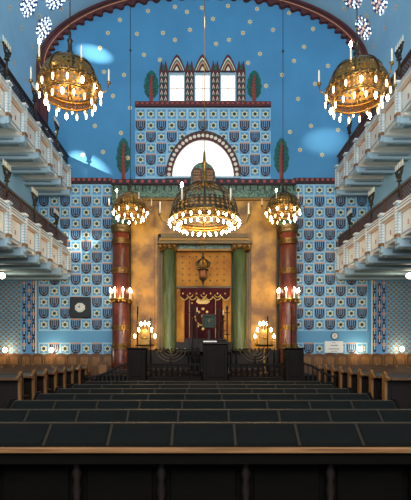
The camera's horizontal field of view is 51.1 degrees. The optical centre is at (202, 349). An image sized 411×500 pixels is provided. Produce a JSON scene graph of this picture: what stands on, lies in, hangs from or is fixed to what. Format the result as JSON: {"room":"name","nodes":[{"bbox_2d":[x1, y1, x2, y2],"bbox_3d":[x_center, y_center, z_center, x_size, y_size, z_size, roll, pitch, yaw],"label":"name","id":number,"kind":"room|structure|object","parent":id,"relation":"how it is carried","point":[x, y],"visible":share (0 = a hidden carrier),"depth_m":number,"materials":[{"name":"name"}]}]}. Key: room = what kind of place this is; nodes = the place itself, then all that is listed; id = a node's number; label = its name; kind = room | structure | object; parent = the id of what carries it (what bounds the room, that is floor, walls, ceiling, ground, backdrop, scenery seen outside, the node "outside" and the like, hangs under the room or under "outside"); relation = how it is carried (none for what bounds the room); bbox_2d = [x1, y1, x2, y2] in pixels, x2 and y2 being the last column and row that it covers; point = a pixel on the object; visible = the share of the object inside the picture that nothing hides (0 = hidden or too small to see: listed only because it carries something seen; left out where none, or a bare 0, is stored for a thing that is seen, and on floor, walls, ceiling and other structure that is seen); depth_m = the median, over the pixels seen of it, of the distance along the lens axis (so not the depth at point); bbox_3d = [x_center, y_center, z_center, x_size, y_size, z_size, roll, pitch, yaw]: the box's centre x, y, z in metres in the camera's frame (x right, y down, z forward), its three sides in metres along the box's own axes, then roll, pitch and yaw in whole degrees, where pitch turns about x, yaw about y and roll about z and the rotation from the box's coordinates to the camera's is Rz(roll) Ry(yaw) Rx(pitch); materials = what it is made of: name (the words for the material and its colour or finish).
{"room":"house of worship","nodes":[
{"label":"house of worship","id":0,"kind":"room"},
{"bbox_2d":[0,6,36,217],"bbox_3d":[-8.825,-5.480,12.650,2.750,14.360,13.300,0,0,0],"label":"wall","id":1,"kind":"structure","parent":0,"point":[21,70],"depth_m":17.27,"materials":[{"name":"blue paint"}]},
{"bbox_2d":[0,56,71,196],"bbox_3d":[-6.655,-7.770,14.935,1.590,1.880,8.930,0,0,0],"label":"gallery","id":2,"kind":"object","parent":1,"relation":"attached to","point":[27,146],"visible":0.98,"depth_m":15.40,"materials":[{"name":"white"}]},
{"bbox_2d":[2,35,11,75],"bbox_3d":[-5.910,-8.795,12.950,0.180,1.050,0.541,0,0,0],"label":"candelabrum","id":3,"kind":"object","parent":2,"relation":"on","point":[7,55],"visible":1,"depth_m":12.92,"materials":[{"name":"brown metal"}]},
{"bbox_2d":[31,82,37,114],"bbox_3d":[-5.910,-8.795,15.100,0.180,1.050,0.541,0,0,0],"label":"candelabrum","id":4,"kind":"object","parent":2,"relation":"on","point":[35,95],"visible":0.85,"depth_m":15.07,"materials":[{"name":"brown metal"}]},
{"bbox_2d":[54,116,58,144],"bbox_3d":[-5.910,-8.795,17.350,0.180,1.050,0.541,0,0,0],"label":"candelabrum","id":5,"kind":"object","parent":2,"relation":"on","point":[56,123],"visible":1,"depth_m":17.32,"materials":[{"name":"brown metal"}]},
{"bbox_2d":[0,180,71,280],"bbox_3d":[-7.930,-4.075,14.935,4.140,1.950,8.930,0,0,0],"label":"gallery","id":6,"kind":"object","parent":1,"relation":"attached to","point":[29,251],"visible":0.96,"depth_m":15.44,"materials":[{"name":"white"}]},
{"bbox_2d":[2,159,11,196],"bbox_3d":[-5.910,-5.135,12.950,0.180,1.050,0.541,0,0,0],"label":"candelabrum","id":7,"kind":"object","parent":6,"relation":"on","point":[4,166],"visible":1,"depth_m":12.92,"materials":[{"name":"brown metal"}]},
{"bbox_2d":[31,187,37,218],"bbox_3d":[-5.910,-5.135,15.100,0.180,1.050,0.541,0,0,0],"label":"candelabrum","id":8,"kind":"object","parent":6,"relation":"on","point":[35,199],"visible":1,"depth_m":15.07,"materials":[{"name":"brown metal"}]},
{"bbox_2d":[54,208,58,235],"bbox_3d":[-5.910,-5.135,17.350,0.180,1.050,0.541,0,0,0],"label":"candelabrum","id":9,"kind":"object","parent":6,"relation":"on","point":[56,213],"visible":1,"depth_m":17.32,"materials":[{"name":"brown metal"}]},
{"bbox_2d":[0,0,410,353],"bbox_3d":[0.090,-7.405,19.398,21.993,18.210,0.404,0,0,0],"label":"wall","id":10,"kind":"structure","parent":0,"point":[296,137],"depth_m":19.29,"materials":[{"name":"blue paint"}]},
{"bbox_2d":[70,297,90,317],"bbox_3d":[-5.481,-1.902,19.207,0.940,0.940,0.126,0,0,0],"label":"wall clock","id":11,"kind":"object","parent":10,"relation":"attached to","point":[80,307],"visible":1,"depth_m":19.18,"materials":[{"name":"black"}]},
{"bbox_2d":[71,178,111,183],"bbox_3d":[-5.117,-7.567,19.258,2.065,0.269,0.085,0,0,0],"label":"trim","id":12,"kind":"structure","parent":10,"relation":"attached to","point":[73,180],"depth_m":19.23,"materials":[{"name":"red paint"}]},
{"bbox_2d":[168,55,184,100],"bbox_3d":[-1.167,-12.164,19.235,0.844,2.154,0.130,0,0,0],"label":"window","id":13,"kind":"structure","parent":10,"relation":"in","point":[176,71],"depth_m":19.28,"materials":[{"name":"beige glass"}]},
{"bbox_2d":[159,60,244,100],"bbox_3d":[-0.027,-12.029,19.247,3.842,1.885,0.105,0,0,0],"label":"trim","id":14,"kind":"structure","parent":10,"relation":"attached to","point":[163,71],"depth_m":19.21,"materials":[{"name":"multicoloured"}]},
{"bbox_2d":[36,0,368,125],"bbox_3d":[0.000,-12.025,19.205,14.860,8.430,0.188,0,0,0],"label":"trim","id":15,"kind":"structure","parent":10,"relation":"attached to","point":[108,6],"depth_m":19.14,"materials":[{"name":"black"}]},
{"bbox_2d":[194,54,210,100],"bbox_3d":[-0.022,-12.164,19.235,0.844,2.154,0.130,0,0,0],"label":"window","id":16,"kind":"structure","parent":10,"relation":"in","point":[199,68],"depth_m":19.24,"materials":[{"name":"beige glass"}]},
{"bbox_2d":[165,131,240,178],"bbox_3d":[0.000,-8.716,19.220,3.348,2.118,0.160,0,0,0],"label":"window","id":17,"kind":"structure","parent":10,"relation":"in","point":[188,152],"depth_m":19.27,"materials":[{"name":"beige glass"}]},
{"bbox_2d":[135,101,270,107],"bbox_3d":[0.000,-10.983,19.225,6.059,0.206,0.150,0,0,0],"label":"trim","id":18,"kind":"structure","parent":10,"relation":"attached to","point":[138,104],"depth_m":19.16,"materials":[{"name":"red paint"}]},
{"bbox_2d":[220,55,236,100],"bbox_3d":[1.122,-12.164,19.235,0.844,2.154,0.130,0,0,0],"label":"window","id":19,"kind":"structure","parent":10,"relation":"in","point":[228,71],"depth_m":19.28,"materials":[{"name":"beige glass"}]},
{"bbox_2d":[293,178,334,183],"bbox_3d":[5.038,-7.567,19.258,1.952,0.269,0.085,0,0,0],"label":"trim","id":20,"kind":"structure","parent":10,"relation":"attached to","point":[298,180],"depth_m":19.23,"materials":[{"name":"red paint"}]},
{"bbox_2d":[325,341,342,352],"bbox_3d":[5.804,-0.133,19.058,0.815,0.514,0.024,0,0,0],"label":"notice board","id":21,"kind":"object","parent":10,"relation":"attached to","point":[330,346],"visible":1,"depth_m":19.05,"materials":[{"name":"white paper"}]},
{"bbox_2d":[0,0,410,99],"bbox_3d":[0.000,-12.143,12.650,15.400,8.735,13.300,0,0,0],"label":"ceiling","id":22,"kind":"structure","parent":0,"point":[381,26],"depth_m":18.13,"materials":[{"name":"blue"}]},
{"bbox_2d":[19,0,37,18],"bbox_3d":[-7.000,-13.860,17.240,0.769,1.040,1.078,0,0,0],"label":"window","id":23,"kind":"structure","parent":22,"relation":"attached to","point":[28,7],"depth_m":17.35,"materials":[{"name":"white glass"}]},
{"bbox_2d":[35,16,51,40],"bbox_3d":[-6.928,-13.961,18.660,0.784,1.005,1.029,0,0,17],"label":"window","id":24,"kind":"structure","parent":22,"relation":"attached to","point":[43,27],"depth_m":18.61,"materials":[{"name":"white glass"}]},
{"bbox_2d":[46,0,66,10],"bbox_3d":[-6.128,-14.686,17.960,0.989,0.743,1.005,0,0,22],"label":"window","id":25,"kind":"structure","parent":22,"relation":"attached to","point":[52,4],"depth_m":18.16,"materials":[{"name":"white glass"}]},
{"bbox_2d":[29,0,110,119],"bbox_3d":[-3.402,-11.024,11.000,1.808,9.678,2.072,0,0,28],"label":"chandelier","id":26,"kind":"object","parent":22,"relation":"hanging from","point":[70,60],"visible":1,"depth_m":10.73,"materials":[{"name":"gold metal"}]},
{"bbox_2d":[108,0,152,223],"bbox_3d":[-2.925,-10.586,17.300,1.564,10.769,1.792,0,0,28],"label":"chandelier","id":27,"kind":"object","parent":22,"relation":"hanging from","point":[139,208],"visible":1,"depth_m":17.14,"materials":[{"name":"gold metal"}]},
{"bbox_2d":[158,0,250,236],"bbox_3d":[0.044,-9.882,12.500,2.340,12.755,2.685,0,0,28],"label":"chandelier","id":28,"kind":"object","parent":22,"relation":"hanging from","point":[204,226],"visible":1,"depth_m":12.13,"materials":[{"name":"brown metal"}]},
{"bbox_2d":[261,50,304,223],"bbox_3d":[3.219,-10.554,17.300,1.564,10.705,1.792,0,0,28],"label":"chandelier","id":29,"kind":"object","parent":22,"relation":"hanging from","point":[281,199],"visible":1,"depth_m":16.95,"materials":[{"name":"gold metal"}]},
{"bbox_2d":[342,0,361,9],"bbox_3d":[6.181,-14.654,17.870,0.982,0.755,1.006,0,0,22],"label":"window","id":30,"kind":"structure","parent":22,"relation":"attached to","point":[349,3],"depth_m":18.11,"materials":[{"name":"white glass"}]},
{"bbox_2d":[317,0,396,122],"bbox_3d":[3.939,-10.912,11.000,1.808,9.607,2.072,0,0,28],"label":"chandelier","id":31,"kind":"object","parent":22,"relation":"hanging from","point":[344,74],"visible":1,"depth_m":10.74,"materials":[{"name":"gold metal"}]},
{"bbox_2d":[355,15,371,40],"bbox_3d":[6.952,-13.924,18.610,0.769,1.018,1.031,0,0,17],"label":"window","id":32,"kind":"structure","parent":22,"relation":"attached to","point":[364,27],"depth_m":18.55,"materials":[{"name":"white glass"}]},
{"bbox_2d":[371,0,387,15],"bbox_3d":[7.027,-13.835,17.110,0.757,1.049,1.078,0,0,0],"label":"window","id":33,"kind":"structure","parent":22,"relation":"attached to","point":[379,6],"depth_m":17.25,"materials":[{"name":"white glass"}]},
{"bbox_2d":[369,0,410,217],"bbox_3d":[8.825,-5.480,12.650,2.750,14.360,13.300,0,0,0],"label":"wall","id":34,"kind":"structure","parent":0,"point":[402,26],"depth_m":16.73,"materials":[{"name":"blue paint"}]},
{"bbox_2d":[334,49,410,196],"bbox_3d":[6.655,-7.770,14.935,1.590,1.880,8.930,0,0,0],"label":"gallery","id":35,"kind":"object","parent":34,"relation":"attached to","point":[384,140],"visible":0.96,"depth_m":15.36,"materials":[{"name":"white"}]},
{"bbox_2d":[347,116,351,144],"bbox_3d":[5.910,-8.795,17.350,0.180,1.050,0.541,0,0,0],"label":"candelabrum","id":36,"kind":"object","parent":35,"relation":"on","point":[350,123],"visible":0.88,"depth_m":17.31,"materials":[{"name":"brown metal"}]},
{"bbox_2d":[394,35,403,75],"bbox_3d":[5.910,-8.795,12.950,0.180,1.050,0.541,0,0,0],"label":"candelabrum","id":37,"kind":"object","parent":35,"relation":"on","point":[398,55],"visible":1,"depth_m":12.92,"materials":[{"name":"brown metal"}]},
{"bbox_2d":[334,176,410,280],"bbox_3d":[7.930,-4.075,14.935,4.140,1.950,8.930,0,0,0],"label":"gallery","id":38,"kind":"object","parent":34,"relation":"attached to","point":[381,250],"visible":0.97,"depth_m":15.36,"materials":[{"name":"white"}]},
{"bbox_2d":[347,208,351,235],"bbox_3d":[5.910,-5.135,17.350,0.180,1.050,0.541,0,0,0],"label":"candelabrum","id":39,"kind":"object","parent":38,"relation":"on","point":[349,213],"visible":1,"depth_m":17.32,"materials":[{"name":"brown metal"}]},
{"bbox_2d":[368,187,374,218],"bbox_3d":[5.910,-5.135,15.100,0.180,1.050,0.541,0,0,0],"label":"candelabrum","id":40,"kind":"object","parent":38,"relation":"on","point":[370,199],"visible":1,"depth_m":15.07,"materials":[{"name":"brown metal"}]},
{"bbox_2d":[394,159,403,196],"bbox_3d":[5.910,-5.135,12.950,0.180,1.050,0.541,0,0,0],"label":"candelabrum","id":41,"kind":"object","parent":38,"relation":"on","point":[401,166],"visible":1,"depth_m":12.92,"materials":[{"name":"brown metal"}]},
{"bbox_3d":[0.000,1.800,9.250,20.400,0.200,20.500,0,0,0],"label":"floor","id":42,"kind":"structure","parent":0,"visible":0},
{"bbox_2d":[0,353,7,363],"bbox_3d":[-8.929,0.923,18.975,0.535,1.553,0.450,0,0,0],"label":"stall","id":43,"kind":"object","parent":42,"relation":"on","point":[3,357],"visible":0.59,"depth_m":19.11,"materials":[{"name":"brown wood"}]},
{"bbox_2d":[8,353,18,363],"bbox_3d":[-8.409,0.923,18.975,0.535,1.553,0.450,0,0,0],"label":"stall","id":44,"kind":"object","parent":42,"relation":"on","point":[13,358],"visible":0.35,"depth_m":19.11,"materials":[{"name":"brown wood"}]},
{"bbox_2d":[0,371,28,408],"bbox_3d":[-7.155,1.135,11.520,4.690,1.130,0.720,0,0,0],"label":"pew","id":45,"kind":"object","parent":42,"relation":"on","point":[11,383],"visible":0.81,"depth_m":11.44,"materials":[{"name":"brown wood"}]},
{"bbox_2d":[0,370,40,399],"bbox_3d":[-7.155,1.135,12.440,4.690,1.130,0.720,0,0,0],"label":"pew","id":46,"kind":"object","parent":42,"relation":"on","point":[29,377],"visible":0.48,"depth_m":12.37,"materials":[{"name":"brown wood"}]},
{"bbox_2d":[19,353,30,363],"bbox_3d":[-7.889,0.923,18.975,0.535,1.553,0.450,0,0,0],"label":"stall","id":47,"kind":"object","parent":42,"relation":"on","point":[25,358],"visible":0.38,"depth_m":19.11,"materials":[{"name":"brown wood"}]},
{"bbox_2d":[0,368,51,392],"bbox_3d":[-7.155,1.135,13.360,4.690,1.130,0.720,0,0,0],"label":"pew","id":48,"kind":"object","parent":42,"relation":"on","point":[42,374],"visible":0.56,"depth_m":13.29,"materials":[{"name":"brown wood"}]},
{"bbox_2d":[0,367,61,392],"bbox_3d":[-7.155,1.135,14.280,4.690,1.130,0.720,0,0,0],"label":"pew","id":49,"kind":"object","parent":42,"relation":"on","point":[52,372],"visible":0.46,"depth_m":14.20,"materials":[{"name":"brown wood"}]},
{"bbox_2d":[0,366,69,387],"bbox_3d":[-7.155,1.135,15.200,4.690,1.130,0.720,0,0,0],"label":"pew","id":50,"kind":"object","parent":42,"relation":"on","point":[62,371],"visible":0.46,"depth_m":15.12,"materials":[{"name":"brown wood"}]},
{"bbox_2d":[31,353,42,363],"bbox_3d":[-7.369,0.923,18.975,0.535,1.553,0.450,0,0,0],"label":"stall","id":51,"kind":"object","parent":42,"relation":"on","point":[37,358],"visible":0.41,"depth_m":19.11,"materials":[{"name":"brown wood"}]},
{"bbox_2d":[0,365,76,387],"bbox_3d":[-7.155,1.135,16.120,4.690,1.130,0.720,0,0,0],"label":"pew","id":52,"kind":"object","parent":42,"relation":"on","point":[70,369],"visible":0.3,"depth_m":16.04,"materials":[{"name":"brown wood"}]},
{"bbox_2d":[0,364,83,383],"bbox_3d":[-7.155,1.135,17.040,4.690,1.130,0.720,0,0,0],"label":"pew","id":53,"kind":"object","parent":42,"relation":"on","point":[77,369],"visible":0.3,"depth_m":16.97,"materials":[{"name":"brown wood"}]},
{"bbox_2d":[0,364,89,383],"bbox_3d":[-7.155,1.135,17.960,4.690,1.130,0.720,0,0,0],"label":"pew","id":54,"kind":"object","parent":42,"relation":"on","point":[84,368],"visible":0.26,"depth_m":17.90,"materials":[{"name":"brown wood"}]},
{"bbox_2d":[43,353,54,363],"bbox_3d":[-6.849,0.923,18.975,0.535,1.553,0.450,0,0,0],"label":"stall","id":55,"kind":"object","parent":42,"relation":"on","point":[49,358],"visible":0.36,"depth_m":19.11,"materials":[{"name":"brown wood"}]},
{"bbox_2d":[55,353,65,363],"bbox_3d":[-6.329,0.923,18.975,0.535,1.553,0.450,0,0,0],"label":"stall","id":56,"kind":"object","parent":42,"relation":"on","point":[60,358],"visible":0.36,"depth_m":19.11,"materials":[{"name":"brown wood"}]},
{"bbox_2d":[66,353,77,363],"bbox_3d":[-5.809,0.923,18.975,0.535,1.553,0.450,0,0,0],"label":"stall","id":57,"kind":"object","parent":42,"relation":"on","point":[72,358],"visible":0.38,"depth_m":19.12,"materials":[{"name":"brown wood"}]},
{"bbox_2d":[78,353,89,371],"bbox_3d":[-5.289,0.923,18.975,0.535,1.553,0.450,0,0,0],"label":"stall","id":58,"kind":"object","parent":42,"relation":"on","point":[84,358],"visible":0.37,"depth_m":19.14,"materials":[{"name":"brown wood"}]},
{"bbox_2d":[88,353,100,380],"bbox_3d":[-4.769,0.923,18.975,0.535,1.553,0.450,0,0,0],"label":"stall","id":59,"kind":"object","parent":42,"relation":"on","point":[96,357],"visible":0.55,"depth_m":19.14,"materials":[{"name":"brown wood"}]},
{"bbox_2d":[97,362,107,374],"bbox_3d":[-4.243,1.104,18.340,0.444,1.192,0.420,0,0,0],"label":"bench","id":60,"kind":"object","parent":42,"relation":"on","point":[102,367],"visible":0.3,"depth_m":18.15,"materials":[{"name":"brown wood"}]},
{"bbox_2d":[84,363,127,380],"bbox_3d":[-3.494,1.079,15.450,1.600,1.242,0.180,0,0,0],"label":"stair rail","id":61,"kind":"object","parent":42,"relation":"on","point":[86,377],"visible":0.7,"depth_m":15.43,"materials":[{"name":"black metal"}]},
{"bbox_2d":[101,353,110,368],"bbox_3d":[-4.249,0.923,18.975,0.535,1.553,0.450,0,0,0],"label":"stall","id":62,"kind":"object","parent":42,"relation":"on","point":[106,357],"visible":0.3,"depth_m":19.11,"materials":[{"name":"brown wood"}]},
{"bbox_2d":[127,348,147,380],"bbox_3d":[-2.345,0.809,15.450,0.689,1.783,0.660,0,0,0],"label":"pier","id":63,"kind":"object","parent":42,"relation":"on","point":[137,357],"visible":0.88,"depth_m":15.15,"materials":[{"name":"black wood"}]},
{"bbox_2d":[147,347,201,380],"bbox_3d":[-1.009,0.796,15.400,1.946,1.808,0.400,0,0,0],"label":"balustrade","id":64,"kind":"object","parent":42,"relation":"on","point":[150,377],"visible":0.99,"depth_m":15.46,"materials":[{"name":"black metal"}]},
{"bbox_2d":[6,399,400,408],"bbox_3d":[0.022,1.185,5.964,5.300,1.030,0.712,0,0,0],"label":"pew","id":65,"kind":"object","parent":42,"relation":"on","point":[13,403],"visible":0.12,"depth_m":5.81,"materials":[{"name":"brown wood"}]},
{"bbox_2d":[33,392,373,399],"bbox_3d":[0.022,1.185,6.864,5.300,1.030,0.712,0,0,0],"label":"pew","id":66,"kind":"object","parent":42,"relation":"on","point":[38,396],"visible":0.06,"depth_m":6.72,"materials":[{"name":"brown wood"}]},
{"bbox_2d":[54,387,352,392],"bbox_3d":[0.022,1.185,7.764,5.300,1.030,0.712,0,0,0],"label":"pew","id":67,"kind":"object","parent":42,"relation":"on","point":[57,389],"visible":0.1,"depth_m":7.63,"materials":[{"name":"brown wood"}]},
{"bbox_2d":[70,383,336,387],"bbox_3d":[0.022,1.185,8.664,5.300,1.030,0.712,0,0,0],"label":"pew","id":68,"kind":"object","parent":42,"relation":"on","point":[73,385],"visible":0.11,"depth_m":8.53,"materials":[{"name":"brown wood"}]},
{"bbox_2d":[83,380,323,383],"bbox_3d":[0.022,1.185,9.564,5.300,1.030,0.712,0,0,0],"label":"pew","id":69,"kind":"object","parent":42,"relation":"on","point":[84,381],"visible":0.09,"depth_m":9.44,"materials":[{"name":"brown wood"}]},
{"bbox_2d":[0,422,410,499],"bbox_3d":[0.022,1.185,4.164,5.300,1.030,0.712,0,0,0],"label":"pew","id":70,"kind":"object","parent":42,"relation":"on","point":[39,460],"visible":1,"depth_m":4.04,"materials":[{"name":"black wood"}]},
{"bbox_2d":[0,409,410,421],"bbox_3d":[0.022,1.185,5.064,5.300,1.030,0.712,0,0,0],"label":"pew","id":71,"kind":"object","parent":42,"relation":"on","point":[6,415],"visible":0.12,"depth_m":4.89,"materials":[{"name":"brown wood"}]},
{"bbox_2d":[96,373,316,380],"bbox_3d":[0.145,1.320,17.615,8.210,0.760,3.330,0,0,0],"label":"platform","id":72,"kind":"object","parent":42,"relation":"on","point":[108,374],"visible":0.04,"depth_m":15.96,"materials":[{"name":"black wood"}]},
{"bbox_2d":[134,322,155,372],"bbox_3d":[-2.328,-0.110,17.200,0.880,2.100,0.418,0,0,0],"label":"lamp","id":73,"kind":"object","parent":72,"relation":"on","point":[144,335],"visible":0.87,"depth_m":17.17,"materials":[{"name":"gold metal"}]},
{"bbox_2d":[189,306,194,372],"bbox_3d":[-0.457,-0.428,17.550,0.340,2.736,0.340,0,0,0],"label":"candlestick","id":74,"kind":"object","parent":72,"relation":"on","point":[191,307],"visible":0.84,"depth_m":17.52,"materials":[{"name":"black metal"}]},
{"bbox_2d":[194,307,200,373],"bbox_3d":[-0.240,-0.380,17.200,0.340,2.640,0.340,0,0,0],"label":"candlestick","id":75,"kind":"object","parent":72,"relation":"on","point":[196,318],"visible":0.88,"depth_m":17.18,"materials":[{"name":"black metal"}]},
{"bbox_2d":[107,162,295,372],"bbox_3d":[0.033,-3.585,18.565,8.110,9.050,1.430,0,0,0],"label":"torah ark","id":76,"kind":"object","parent":72,"relation":"on","point":[159,267],"visible":0.71,"depth_m":18.86,"materials":[{"name":"brown wood"}]},
{"bbox_2d":[109,223,131,368],"bbox_3d":[-3.508,-2.173,18.350,0.969,6.195,0.971,0,0,43],"label":"marble column","id":77,"kind":"structure","parent":76,"relation":"on","point":[120,299],"depth_m":18.03,"materials":[{"name":"red stone"}]},
{"bbox_2d":[195,235,210,285],"bbox_3d":[0.000,-4.330,17.874,0.614,3.579,1.954,0,0,0],"label":"light","id":78,"kind":"object","parent":76,"relation":"hanging from","point":[202,271],"visible":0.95,"depth_m":17.10,"materials":[{"name":"brown metal"}]},
{"bbox_2d":[185,297,221,338],"bbox_3d":[0.033,-1.496,18.765,1.620,2.249,0.110,0,0,0],"label":"curtain","id":79,"kind":"object","parent":76,"relation":"hanging from","point":[205,306],"visible":0.56,"depth_m":18.78,"materials":[{"name":"fabric"}]},
{"bbox_2d":[180,288,229,300],"bbox_3d":[0.087,-2.407,18.637,2.185,0.530,0.097,0,0,0],"label":"valance","id":80,"kind":"object","parent":76,"relation":"attached to","point":[200,294],"visible":1,"depth_m":18.64,"materials":[{"name":"fabric"}]},
{"bbox_2d":[277,223,299,368],"bbox_3d":[3.640,-2.173,18.350,0.969,6.195,0.971,0,0,43],"label":"marble column","id":81,"kind":"structure","parent":76,"relation":"on","point":[288,292],"depth_m":18.04,"materials":[{"name":"red stone"}]},
{"bbox_2d":[202,314,215,340],"bbox_3d":[0.236,-0.237,16.874,0.540,2.355,0.352,0,0,0],"label":"stand","id":82,"kind":"object","parent":72,"relation":"on","point":[208,320],"visible":0.68,"depth_m":16.75,"materials":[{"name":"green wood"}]},
{"bbox_2d":[217,309,219,341],"bbox_3d":[0.645,-0.367,17.550,0.340,2.613,0.340,0,0,0],"label":"candlestick","id":83,"kind":"object","parent":72,"relation":"on","point":[218,310],"visible":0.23,"depth_m":17.52,"materials":[{"name":"black metal"}]},
{"bbox_2d":[220,310,225,341],"bbox_3d":[0.787,-0.302,16.750,0.340,2.483,0.340,0,0,0],"label":"candlestick","id":84,"kind":"object","parent":72,"relation":"on","point":[223,315],"visible":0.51,"depth_m":16.72,"materials":[{"name":"black metal"}]},
{"bbox_2d":[224,306,229,373],"bbox_3d":[0.974,-0.415,17.300,0.340,2.710,0.340,0,0,0],"label":"candlestick","id":85,"kind":"object","parent":72,"relation":"on","point":[227,307],"visible":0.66,"depth_m":17.27,"materials":[{"name":"black metal"}]},
{"bbox_2d":[254,321,274,373],"bbox_3d":[2.460,-0.114,17.200,0.840,2.108,0.418,0,0,0],"label":"lamp","id":86,"kind":"object","parent":72,"relation":"on","point":[263,335],"visible":0.88,"depth_m":17.17,"materials":[{"name":"gold metal"}]},
{"bbox_2d":[265,316,270,373],"bbox_3d":[2.509,-0.190,16.700,0.300,2.260,0.285,0,0,0],"label":"pole","id":87,"kind":"object","parent":72,"relation":"on","point":[267,316],"visible":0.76,"depth_m":16.68,"materials":[{"name":"black metal"}]},
{"bbox_2d":[202,342,228,380],"bbox_3d":[0.428,0.716,15.315,0.957,1.968,0.730,0,0,0],"label":"podium","id":88,"kind":"object","parent":42,"relation":"on","point":[215,354],"visible":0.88,"depth_m":14.98,"materials":[{"name":"black wood"}]},
{"bbox_2d":[228,348,282,380],"bbox_3d":[1.882,0.796,15.400,1.961,1.808,0.400,0,0,0],"label":"balustrade","id":89,"kind":"object","parent":42,"relation":"on","point":[236,377],"visible":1,"depth_m":15.46,"materials":[{"name":"black metal"}]},
{"bbox_2d":[282,348,304,380],"bbox_3d":[3.234,0.809,15.450,0.707,1.783,0.660,0,0,0],"label":"pier","id":90,"kind":"object","parent":42,"relation":"on","point":[293,358],"visible":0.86,"depth_m":15.15,"materials":[{"name":"black wood"}]},
{"bbox_2d":[304,353,311,373],"bbox_3d":[4.615,0.923,18.975,0.535,1.553,0.450,0,0,0],"label":"stall","id":91,"kind":"object","parent":42,"relation":"on","point":[307,357],"visible":0.16,"depth_m":19.14,"materials":[{"name":"brown wood"}]},
{"bbox_2d":[312,353,323,374],"bbox_3d":[5.136,0.923,18.975,0.535,1.553,0.450,0,0,0],"label":"stall","id":92,"kind":"object","parent":42,"relation":"on","point":[318,358],"visible":0.43,"depth_m":19.14,"materials":[{"name":"brown wood"}]},
{"bbox_2d":[304,362,337,386],"bbox_3d":[4.223,1.072,15.450,1.255,1.256,0.180,0,0,0],"label":"stair rail","id":93,"kind":"object","parent":42,"relation":"on","point":[335,376],"visible":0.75,"depth_m":15.43,"materials":[{"name":"black metal"}]},
{"bbox_2d":[324,353,335,363],"bbox_3d":[5.655,0.923,18.975,0.535,1.553,0.450,0,0,0],"label":"stall","id":94,"kind":"object","parent":42,"relation":"on","point":[329,358],"visible":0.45,"depth_m":19.11,"materials":[{"name":"brown wood"}]},
{"bbox_2d":[335,353,346,363],"bbox_3d":[6.176,0.923,18.975,0.535,1.553,0.450,0,0,0],"label":"stall","id":95,"kind":"object","parent":42,"relation":"on","point":[341,358],"visible":0.38,"depth_m":19.11,"materials":[{"name":"brown wood"}]},
{"bbox_2d":[347,353,358,363],"bbox_3d":[6.696,0.923,18.975,0.535,1.553,0.450,0,0,0],"label":"stall","id":96,"kind":"object","parent":42,"relation":"on","point":[353,358],"visible":0.37,"depth_m":19.11,"materials":[{"name":"brown wood"}]},
{"bbox_2d":[318,364,410,381],"bbox_3d":[7.155,1.135,17.960,4.690,1.130,0.720,0,0,0],"label":"pew","id":97,"kind":"object","parent":42,"relation":"on","point":[320,366],"visible":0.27,"depth_m":17.90,"materials":[{"name":"brown wood"}]},
{"bbox_2d":[359,353,370,363],"bbox_3d":[7.215,0.923,18.975,0.535,1.553,0.450,0,0,0],"label":"stall","id":98,"kind":"object","parent":42,"relation":"on","point":[364,358],"visible":0.41,"depth_m":19.11,"materials":[{"name":"brown wood"}]},
{"bbox_2d":[324,364,410,381],"bbox_3d":[7.155,1.135,17.040,4.690,1.130,0.720,0,0,0],"label":"pew","id":99,"kind":"object","parent":42,"relation":"on","point":[327,368],"visible":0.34,"depth_m":16.98,"materials":[{"name":"brown wood"}]},
{"bbox_2d":[331,365,410,387],"bbox_3d":[7.155,1.135,16.120,4.690,1.130,0.720,0,0,0],"label":"pew","id":100,"kind":"object","parent":42,"relation":"on","point":[334,369],"visible":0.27,"depth_m":16.06,"materials":[{"name":"brown wood"}]},
{"bbox_2d":[338,366,410,387],"bbox_3d":[7.155,1.135,15.200,4.690,1.130,0.720,0,0,0],"label":"pew","id":101,"kind":"object","parent":42,"relation":"on","point":[342,370],"visible":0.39,"depth_m":15.14,"materials":[{"name":"brown wood"}]},
{"bbox_2d":[370,353,381,363],"bbox_3d":[7.736,0.923,18.975,0.535,1.553,0.450,0,0,0],"label":"stall","id":102,"kind":"object","parent":42,"relation":"on","point":[376,358],"visible":0.37,"depth_m":19.11,"materials":[{"name":"brown wood"}]},
{"bbox_2d":[347,367,410,392],"bbox_3d":[7.155,1.135,14.280,4.690,1.130,0.720,0,0,0],"label":"pew","id":103,"kind":"object","parent":42,"relation":"on","point":[351,372],"visible":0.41,"depth_m":14.22,"materials":[{"name":"brown wood"}]},
{"bbox_2d":[357,368,410,392],"bbox_3d":[7.155,1.135,13.360,4.690,1.130,0.720,0,0,0],"label":"pew","id":104,"kind":"object","parent":42,"relation":"on","point":[362,374],"visible":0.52,"depth_m":13.30,"materials":[{"name":"brown wood"}]},
{"bbox_2d":[382,353,393,363],"bbox_3d":[8.255,0.923,18.975,0.535,1.553,0.450,0,0,0],"label":"stall","id":105,"kind":"object","parent":42,"relation":"on","point":[388,358],"visible":0.43,"depth_m":19.11,"materials":[{"name":"brown wood"}]},
{"bbox_2d":[368,370,410,399],"bbox_3d":[7.155,1.135,12.440,4.690,1.130,0.720,0,0,0],"label":"pew","id":106,"kind":"object","parent":42,"relation":"on","point":[375,377],"visible":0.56,"depth_m":12.37,"materials":[{"name":"brown wood"}]},
{"bbox_2d":[381,371,410,408],"bbox_3d":[7.155,1.135,11.520,4.690,1.130,0.720,0,0,0],"label":"pew","id":107,"kind":"object","parent":42,"relation":"on","point":[395,385],"visible":0.83,"depth_m":11.44,"materials":[{"name":"brown wood"}]},
{"bbox_2d":[394,353,405,363],"bbox_3d":[8.775,0.923,18.975,0.535,1.553,0.450,0,0,0],"label":"stall","id":108,"kind":"object","parent":42,"relation":"on","point":[399,358],"visible":0.35,"depth_m":19.11,"materials":[{"name":"brown wood"}]},
{"bbox_2d":[405,353,410,363],"bbox_3d":[9.296,0.923,18.975,0.535,1.553,0.450,0,0,0],"label":"stall","id":109,"kind":"object","parent":42,"relation":"on","point":[408,356],"visible":0.31,"depth_m":19.11,"materials":[{"name":"brown wood"}]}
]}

